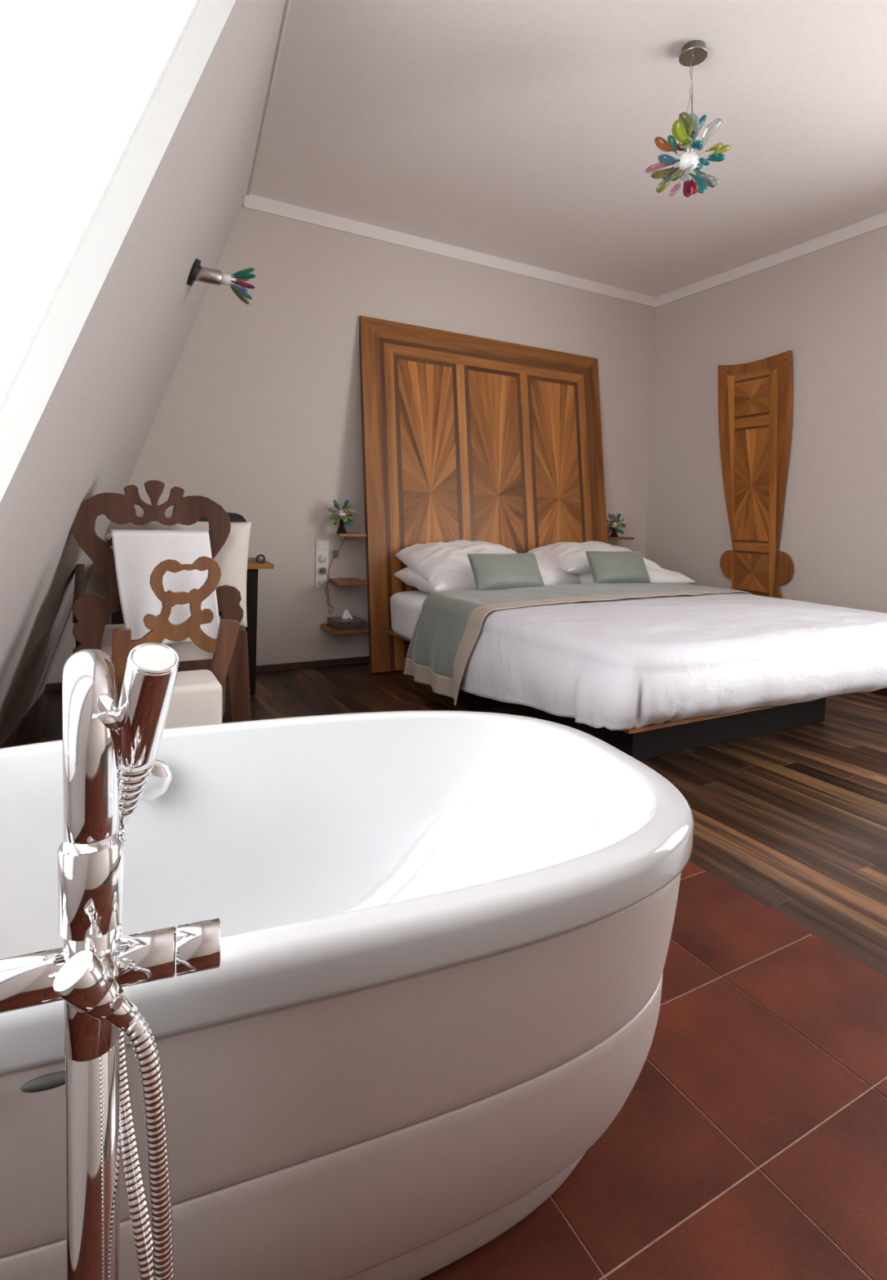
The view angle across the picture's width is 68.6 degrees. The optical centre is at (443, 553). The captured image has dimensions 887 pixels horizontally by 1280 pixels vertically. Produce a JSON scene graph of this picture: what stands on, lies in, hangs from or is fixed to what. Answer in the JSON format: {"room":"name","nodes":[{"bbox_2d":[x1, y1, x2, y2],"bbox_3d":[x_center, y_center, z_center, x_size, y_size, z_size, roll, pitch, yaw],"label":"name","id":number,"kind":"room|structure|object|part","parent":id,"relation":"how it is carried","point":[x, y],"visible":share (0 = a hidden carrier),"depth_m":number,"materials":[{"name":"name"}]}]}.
{"room":"hotel room","nodes":[
{"label":"hotel room","id":0,"kind":"room"},
{"bbox_2d":[0,0,285,747],"bbox_3d":[-0.595,-0.477,0.933,1.115,2.919,5.761,0,3,-22],"label":"wall","id":1,"kind":"structure","parent":0,"point":[89,439],"depth_m":1.94,"materials":[{"name":"white paint"}]},
{"bbox_2d":[0,0,236,503],"bbox_3d":[-0.469,-0.659,0.807,0.734,1.864,1.509,0,3,-22],"label":"window frame","id":2,"kind":"structure","parent":1,"relation":"in","point":[36,377],"depth_m":1.33,"materials":[{"name":"grey paint"}]},
{"bbox_2d":[186,258,255,304],"bbox_3d":[-0.921,-1.125,2.678,0.262,0.145,0.150,0,4,-29],"label":"wall sconce","id":3,"kind":"object","parent":1,"relation":"attached to","point":[197,273],"visible":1,"depth_m":2.67,"materials":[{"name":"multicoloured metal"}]},
{"bbox_3d":[-0.891,-1.131,2.686,0.060,0.045,0.046,0,4,-29],"label":"bulb","id":4,"kind":"part","parent":3,"relation":"part of","materials":[{"name":"white glass"}]},
{"bbox_2d":[246,0,291,195],"bbox_3d":[-0.096,-1.865,1.155,0.022,0.022,5.427,0,3,-22],"label":"trim","id":5,"kind":"structure","parent":1,"relation":"attached to","point":[287,3],"depth_m":2.73,"materials":[{"name":"white paint"}]},
{"bbox_2d":[0,131,656,692],"bbox_3d":[-0.451,-0.671,4.217,5.050,2.946,0.150,0,4,-29],"label":"wall","id":6,"kind":"structure","parent":0,"point":[259,415],"depth_m":3.89,"materials":[{"name":"white paint"}]},
{"bbox_2d":[45,656,369,692],"bbox_3d":[-0.203,0.682,4.351,4.200,0.042,0.016,0,4,-29],"label":"baseboard","id":7,"kind":"structure","parent":6,"relation":"attached to","point":[57,686],"depth_m":3.98,"materials":[{"name":"brown wood"}]},
{"bbox_2d":[315,540,328,587],"bbox_3d":[-0.748,0.065,4.011,0.082,0.294,0.017,0,4,-29],"label":"panel","id":8,"kind":"object","parent":6,"relation":"attached to","point":[322,546],"visible":0.99,"depth_m":4.01,"materials":[{"name":"white plastic"}]},
{"bbox_2d":[317,577,326,586],"bbox_3d":[-0.750,0.175,4.016,0.057,0.057,0.003,0,4,-29],"label":"socket","id":9,"kind":"object","parent":8,"relation":"attached to","point":[322,581],"depth_m":4.01,"materials":[{"name":"white plastic"}]},
{"bbox_2d":[317,565,327,574],"bbox_3d":[-0.748,0.102,4.012,0.057,0.057,0.003,0,4,-29],"label":"socket","id":10,"kind":"object","parent":8,"relation":"attached to","point":[319,567],"depth_m":4.01,"materials":[{"name":"white plastic"}]},
{"bbox_2d":[318,553,327,563],"bbox_3d":[-0.746,0.029,4.008,0.057,0.057,0.003,0,4,-29],"label":"socket","id":11,"kind":"object","parent":8,"relation":"attached to","point":[322,557],"depth_m":4.01,"materials":[{"name":"white plastic"}]},
{"bbox_2d":[318,542,327,550],"bbox_3d":[-0.744,-0.046,4.003,0.056,0.052,0.006,0,4,-29],"label":"rocker switch","id":12,"kind":"object","parent":8,"relation":"attached to","point":[322,545],"depth_m":4.00,"materials":[{"name":"white plastic"}]},
{"bbox_2d":[320,623,368,634],"bbox_3d":[-0.618,0.455,3.968,0.238,0.018,0.265,0,4,-29],"label":"wall shelf","id":13,"kind":"object","parent":6,"relation":"attached to","point":[331,630],"visible":0.57,"depth_m":3.87,"materials":[{"name":"brown wood"}]},
{"bbox_2d":[327,609,366,630],"bbox_3d":[-0.590,0.395,3.961,0.180,0.103,0.195,0,4,-29],"label":"tissue box","id":14,"kind":"object","parent":13,"relation":"on","point":[348,621],"visible":1,"depth_m":3.90,"materials":[{"name":"paint"}]},
{"bbox_2d":[328,577,368,585],"bbox_3d":[-0.598,0.170,3.976,0.193,0.018,0.235,0,4,-29],"label":"wall shelf","id":15,"kind":"object","parent":6,"relation":"attached to","point":[338,581],"visible":1,"depth_m":3.91,"materials":[{"name":"brown wood"}]},
{"bbox_2d":[337,533,366,537],"bbox_3d":[-0.588,-0.116,3.981,0.168,0.018,0.200,0,4,-29],"label":"wall shelf","id":16,"kind":"object","parent":6,"relation":"attached to","point":[353,535],"visible":0.93,"depth_m":3.90,"materials":[{"name":"brown wood"}]},
{"bbox_2d":[320,536,347,613],"bbox_3d":[-0.682,0.132,4.019,0.158,0.488,0.050,0,4,-29],"label":"cable","id":17,"kind":"object","parent":16,"relation":"hanging from","point":[322,570],"visible":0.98,"depth_m":4.03,"materials":[{"name":"grey plastic"}]},
{"bbox_2d":[333,550,337,557],"bbox_3d":[-0.668,0.001,4.035,0.023,0.043,0.020,0,4,-29],"label":"switch","id":18,"kind":"object","parent":17,"relation":"attached to","point":[335,552],"depth_m":4.03,"materials":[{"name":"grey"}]},
{"bbox_2d":[328,499,355,533],"bbox_3d":[-0.615,-0.226,3.942,0.164,0.204,0.182,0,4,-29],"label":"bedside lamp","id":19,"kind":"object","parent":16,"relation":"on","point":[346,521],"visible":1,"depth_m":3.92,"materials":[{"name":"multicoloured glass"}]},
{"bbox_3d":[-0.616,-0.241,3.940,0.040,0.040,0.040,0,4,-29],"label":"bulb","id":20,"kind":"part","parent":19,"relation":"part of","materials":[{"name":"white glass"}]},
{"bbox_2d":[243,194,656,307],"bbox_3d":[0.283,-2.001,4.430,3.216,0.078,0.014,0,4,-29],"label":"trim","id":21,"kind":"structure","parent":6,"relation":"attached to","point":[251,202],"depth_m":4.23,"materials":[{"name":"white paint"}]},
{"bbox_2d":[608,536,634,539],"bbox_3d":[1.305,-0.121,5.028,0.295,0.018,0.170,0,4,-29],"label":"wall shelf","id":22,"kind":"object","parent":6,"relation":"attached to","point":[609,537],"visible":0.57,"depth_m":4.96,"materials":[{"name":"brown wood"}]},
{"bbox_2d":[606,513,626,537],"bbox_3d":[1.314,-0.219,4.995,0.172,0.180,0.171,2,3,13],"label":"bedside lamp","id":23,"kind":"object","parent":22,"relation":"on","point":[614,522],"visible":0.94,"depth_m":4.98,"materials":[{"name":"multicoloured glass"}]},
{"bbox_2d":[0,0,886,297],"bbox_3d":[0.790,-1.920,1.611,5.350,0.100,5.750,0,4,-29],"label":"ceiling","id":24,"kind":"structure","parent":0,"point":[524,131],"depth_m":2.87,"materials":[{"name":"white paint"}]},
{"bbox_2d":[645,40,731,197],"bbox_3d":[0.949,-1.633,2.492,0.265,0.562,0.297,0,4,-29],"label":"pendant lamp","id":25,"kind":"object","parent":24,"relation":"hanging from","point":[686,129],"visible":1,"depth_m":2.46,"materials":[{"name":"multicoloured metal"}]},
{"bbox_3d":[0.937,-1.498,2.485,0.072,0.072,0.072,0,4,-29],"label":"bulb","id":26,"kind":"part","parent":25,"relation":"part of","materials":[{"name":"white glass"}]},
{"bbox_2d":[684,146,693,152],"bbox_3d":[0.938,-1.552,2.482,0.032,0.043,0.032,0,4,-29],"label":"socket","id":27,"kind":"object","parent":25,"relation":"attached to","point":[687,149],"depth_m":2.47,"materials":[{"name":"silver metal"}]},
{"bbox_3d":[0.937,-1.501,2.487,0.120,0.140,0.130,4,4,35],"label":"wire frame","id":28,"kind":"part","parent":25,"relation":"part of","materials":[{"name":"silver metal"}]},
{"bbox_3d":[0.942,-1.735,2.473,0.019,0.294,0.008,0,4,-29],"label":"cord","id":29,"kind":"part","parent":25,"relation":"part of","materials":[{"name":"silver metal"}]},
{"bbox_2d":[0,662,886,1279],"bbox_3d":[0.664,0.932,1.713,5.400,0.120,5.700,0,4,-29],"label":"floor","id":30,"kind":"structure","parent":0,"point":[748,1141],"depth_m":1.21,"materials":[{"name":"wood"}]},
{"bbox_2d":[0,648,220,1279],"bbox_3d":[-0.288,0.497,0.481,0.166,0.840,0.202,3,4,31],"label":"faucet","id":31,"kind":"object","parent":30,"relation":"on","point":[92,966],"visible":1,"depth_m":0.47,"materials":[{"name":"silver metal"}]},
{"bbox_3d":[-0.298,0.305,0.465,0.062,0.034,0.034,0,3,-21],"label":"handle stem","id":32,"kind":"part","parent":31,"relation":"part of","materials":[{"name":"silver metal"}]},
{"bbox_3d":[-0.279,0.145,0.511,0.036,0.140,0.128,0,4,-30],"label":"spout","id":33,"kind":"part","parent":31,"relation":"part of","materials":[{"name":"silver metal"}]},
{"bbox_3d":[-0.228,0.305,0.492,0.047,0.034,0.034,0,3,-21],"label":"handle stem","id":34,"kind":"part","parent":31,"relation":"part of","materials":[{"name":"silver metal"}]},
{"bbox_2d":[119,824,174,1279],"bbox_3d":[-0.239,0.553,0.499,0.037,0.662,0.142,-1,4,-40],"label":"shower hose","id":35,"kind":"object","parent":31,"relation":"attached to","point":[153,1242],"visible":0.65,"depth_m":0.44,"materials":[{"name":"silver metal"}]},
{"bbox_2d":[116,642,179,827],"bbox_3d":[-0.234,0.145,0.497,0.036,0.163,0.106,-2,4,-43],"label":"shower","id":36,"kind":"object","parent":31,"relation":"attached to","point":[151,670],"visible":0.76,"depth_m":0.47,"materials":[{"name":"silver metal"}]},
{"bbox_3d":[-0.191,0.305,0.506,0.031,0.034,0.035,0,3,-21],"label":"mixer handle","id":37,"kind":"part","parent":31,"relation":"part of","materials":[{"name":"silver metal"}]},
{"bbox_2d":[71,480,251,722],"bbox_3d":[-1.139,0.251,2.578,0.631,1.054,0.622,0,4,-29],"label":"carved armchair","id":38,"kind":"object","parent":30,"relation":"on","point":[91,611],"visible":0.37,"depth_m":2.28,"materials":[{"name":"brown wood"}]},
{"bbox_3d":[-1.373,0.139,2.452,0.034,0.160,0.607,0,4,-29],"label":"armrest","id":39,"kind":"part","parent":38,"relation":"part of","materials":[{"name":"brown wood"}]},
{"bbox_2d":[106,529,219,644],"bbox_3d":[-0.993,0.122,2.315,0.375,0.411,0.119,0,4,-29],"label":"cushion","id":40,"kind":"object","parent":38,"relation":"hanging from","point":[136,553],"visible":0.73,"depth_m":2.25,"materials":[{"name":"white fabric"}]},
{"bbox_3d":[-1.149,0.458,2.575,0.473,0.321,0.522,0,4,-29],"label":"seat","id":41,"kind":"part","parent":38,"relation":"part of","materials":[{"name":"beige fabric"}]},
{"bbox_3d":[-1.045,0.444,2.342,0.400,0.100,0.026,0,4,-29],"label":"seat rail","id":42,"kind":"part","parent":38,"relation":"part of","materials":[{"name":"brown wood"}]},
{"bbox_2d":[142,514,252,627],"bbox_3d":[-0.953,0.071,2.501,0.424,0.436,0.161,0,4,-29],"label":"cushion","id":43,"kind":"object","parent":38,"relation":"on","point":[232,559],"visible":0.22,"depth_m":2.51,"materials":[{"name":"beige fabric"}]},
{"bbox_2d":[111,555,239,728],"bbox_3d":[-0.780,0.419,1.927,0.369,0.809,0.246,0,4,-29],"label":"carved chair","id":44,"kind":"object","parent":30,"relation":"on","point":[197,697],"visible":0.41,"depth_m":1.97,"materials":[{"name":"brown wood"}]},
{"bbox_3d":[-0.963,0.521,1.954,0.072,0.593,0.036,0,4,-29],"label":"post","id":45,"kind":"part","parent":44,"relation":"part of","materials":[{"name":"brown wood"}]},
{"bbox_3d":[-0.824,0.162,2.005,0.268,0.307,0.026,0,4,-29],"label":"backrest","id":46,"kind":"part","parent":44,"relation":"part of","materials":[{"name":"brown wood"}]},
{"bbox_3d":[-0.790,0.485,1.904,0.244,0.249,0.208,0,4,-29],"label":"seat","id":47,"kind":"part","parent":44,"relation":"part of","materials":[{"name":"beige fabric"}]},
{"bbox_3d":[-0.711,0.513,2.091,0.092,0.606,0.036,0,4,-29],"label":"post","id":48,"kind":"part","parent":44,"relation":"part of","materials":[{"name":"brown wood"}]},
{"bbox_2d":[111,554,274,695],"bbox_3d":[-1.332,0.360,3.414,0.825,0.734,0.518,0,4,-29],"label":"desk","id":49,"kind":"object","parent":30,"relation":"on","point":[253,566],"depth_m":3.36,"materials":[{"name":"brown wood"}]},
{"bbox_3d":[-1.548,0.408,3.084,0.054,0.663,0.054,0,4,-29],"label":"leg","id":50,"kind":"part","parent":49,"relation":"part of","materials":[{"name":"black wood"}]},
{"bbox_2d":[198,512,246,522],"bbox_3d":[-1.246,-0.093,3.435,0.388,0.262,0.217,0,4,-29],"label":"bag","id":51,"kind":"object","parent":49,"relation":"on","point":[233,517],"visible":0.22,"depth_m":3.42,"materials":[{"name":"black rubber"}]},
{"bbox_3d":[-1.000,0.405,3.382,0.054,0.663,0.054,0,4,-29],"label":"leg","id":52,"kind":"part","parent":49,"relation":"part of","materials":[{"name":"black wood"}]},
{"bbox_3d":[-0.955,0.028,3.392,0.049,0.049,0.011,0,4,-29],"label":"ring handle","id":53,"kind":"part","parent":49,"relation":"part of","materials":[{"name":"metal"}]},
{"bbox_2d":[0,710,693,1279],"bbox_3d":[-0.297,0.624,0.987,1.352,0.530,0.799,0,4,-29],"label":"bathtub","id":54,"kind":"object","parent":30,"relation":"on","point":[436,987],"visible":0.86,"depth_m":0.77,"materials":[{"name":"white ceramic"}]},
{"bbox_3d":[-0.539,0.409,1.190,0.077,0.077,0.057,0,4,-29],"label":"overflow knob","id":55,"kind":"part","parent":54,"relation":"part of","materials":[{"name":"silver metal"}]},
{"bbox_2d":[0,710,693,1074],"bbox_3d":[-0.296,0.564,0.983,1.353,0.411,0.799,0,4,-29],"label":"basin","id":56,"kind":"object","parent":54,"relation":"in","point":[413,891],"depth_m":1.07,"materials":[{"name":"white ceramic"}]},
{"bbox_2d":[359,315,608,672],"bbox_3d":[0.363,-0.383,4.425,1.915,2.176,0.339,0,4,-29],"label":"headboard","id":57,"kind":"object","parent":30,"relation":"on","point":[465,437],"visible":0.68,"depth_m":4.32,"materials":[{"name":"brown wood"}]},
{"bbox_3d":[-0.045,0.568,4.100,0.454,0.138,0.020,0,4,-29],"label":"panel","id":58,"kind":"part","parent":57,"relation":"part of","materials":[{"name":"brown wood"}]},
{"bbox_2d":[386,629,831,760],"bbox_3d":[0.907,0.650,3.482,1.760,0.258,2.025,0,4,-29],"label":"bed","id":59,"kind":"object","parent":30,"relation":"on","point":[651,741],"visible":0.2,"depth_m":2.79,"materials":[{"name":"brown wood"}]},
{"bbox_2d":[390,590,430,640],"bbox_3d":[0.905,0.392,3.477,1.860,0.256,1.986,0,4,-29],"label":"mattress","id":60,"kind":"object","parent":59,"relation":"on","point":[406,606],"visible":0.05,"depth_m":3.65,"materials":[{"name":"white fabric"}]},
{"bbox_2d":[393,567,551,593],"bbox_3d":[0.168,0.148,3.904,0.818,0.211,0.546,0,4,-29],"label":"pillow","id":61,"kind":"object","parent":60,"relation":"on","point":[451,580],"visible":0.26,"depth_m":3.60,"materials":[{"name":"white fabric"}]},
{"bbox_2d":[394,539,546,582],"bbox_3d":[0.163,0.046,3.955,0.806,0.247,0.499,0,4,-29],"label":"pillow","id":62,"kind":"object","parent":61,"relation":"on","point":[428,560],"visible":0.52,"depth_m":3.81,"materials":[{"name":"white fabric"}]},
{"bbox_2d":[531,551,579,585],"bbox_3d":[0.626,0.101,4.201,0.510,0.225,0.365,-1,4,-35],"label":"pillow","id":63,"kind":"object","parent":60,"relation":"on","point":[554,574],"visible":0.28,"depth_m":4.11,"materials":[{"name":"white fabric"}]},
{"bbox_2d":[579,568,696,583],"bbox_3d":[1.199,0.152,4.425,0.860,0.199,0.539,0,4,-25],"label":"pillow","id":64,"kind":"object","parent":60,"relation":"on","point":[667,576],"visible":0.18,"depth_m":4.29,"materials":[{"name":"white fabric"}]},
{"bbox_2d":[526,541,665,574],"bbox_3d":[1.022,0.025,4.372,0.801,0.213,0.492,0,4,-26],"label":"pillow","id":65,"kind":"object","parent":64,"relation":"on","point":[571,557],"visible":0.59,"depth_m":4.23,"materials":[{"name":"white fabric"}]},
{"bbox_2d":[459,592,886,730],"bbox_3d":[1.110,0.439,3.134,2.003,0.408,1.484,0,4,-29],"label":"duvet","id":66,"kind":"object","parent":60,"relation":"on","point":[633,663],"visible":0.86,"depth_m":2.45,"materials":[{"name":"white fabric"}]},
{"bbox_2d":[403,582,751,706],"bbox_3d":[0.850,0.424,3.585,2.061,0.475,0.672,0,4,-29],"label":"throw","id":67,"kind":"object","parent":66,"relation":"on","point":[448,627],"visible":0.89,"depth_m":3.18,"materials":[{"name":"green fabric"}]},
{"bbox_2d":[466,552,544,590],"bbox_3d":[0.351,0.098,3.589,0.472,0.196,0.148,-1,4,-33],"label":"cushion","id":68,"kind":"object","parent":67,"relation":"on","point":[491,571],"visible":0.91,"depth_m":3.52,"materials":[{"name":"green fabric"}]},
{"bbox_2d":[585,551,650,583],"bbox_3d":[1.083,0.084,4.020,0.441,0.196,0.149,0,4,-25],"label":"cushion","id":69,"kind":"object","parent":67,"relation":"on","point":[606,566],"visible":0.99,"depth_m":3.96,"materials":[{"name":"green fabric"}]},
{"bbox_2d":[718,350,794,598],"bbox_3d":[2.100,-0.289,4.434,0.028,2.086,0.640,0,4,-29],"label":"wall panel","id":70,"kind":"object","parent":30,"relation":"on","point":[756,398],"visible":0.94,"depth_m":4.38,"materials":[{"name":"brown wood"}]},
{"bbox_2d":[645,226,886,613],"bbox_3d":[3.095,-0.507,2.879,0.200,2.946,5.600,0,4,-29],"label":"wall","id":71,"kind":"structure","parent":0,"point":[828,306],"depth_m":4.13,"materials":[{"name":"white paint"}]},
{"bbox_2d":[655,211,886,307],"bbox_3d":[3.011,-1.841,2.797,0.014,0.078,5.500,0,4,-29],"label":"trim","id":72,"kind":"structure","parent":71,"relation":"attached to","point":[879,221],"depth_m":4.25,"materials":[{"name":"white paint"}]},
{"bbox_2d":[872,688,886,695],"bbox_3d":[2.947,0.840,2.940,0.016,0.042,5.484,0,4,-29],"label":"baseboard","id":73,"kind":"structure","parent":71,"relation":"attached to","point":[884,691],"depth_m":3.72,"materials":[{"name":"brown wood"}]}
]}

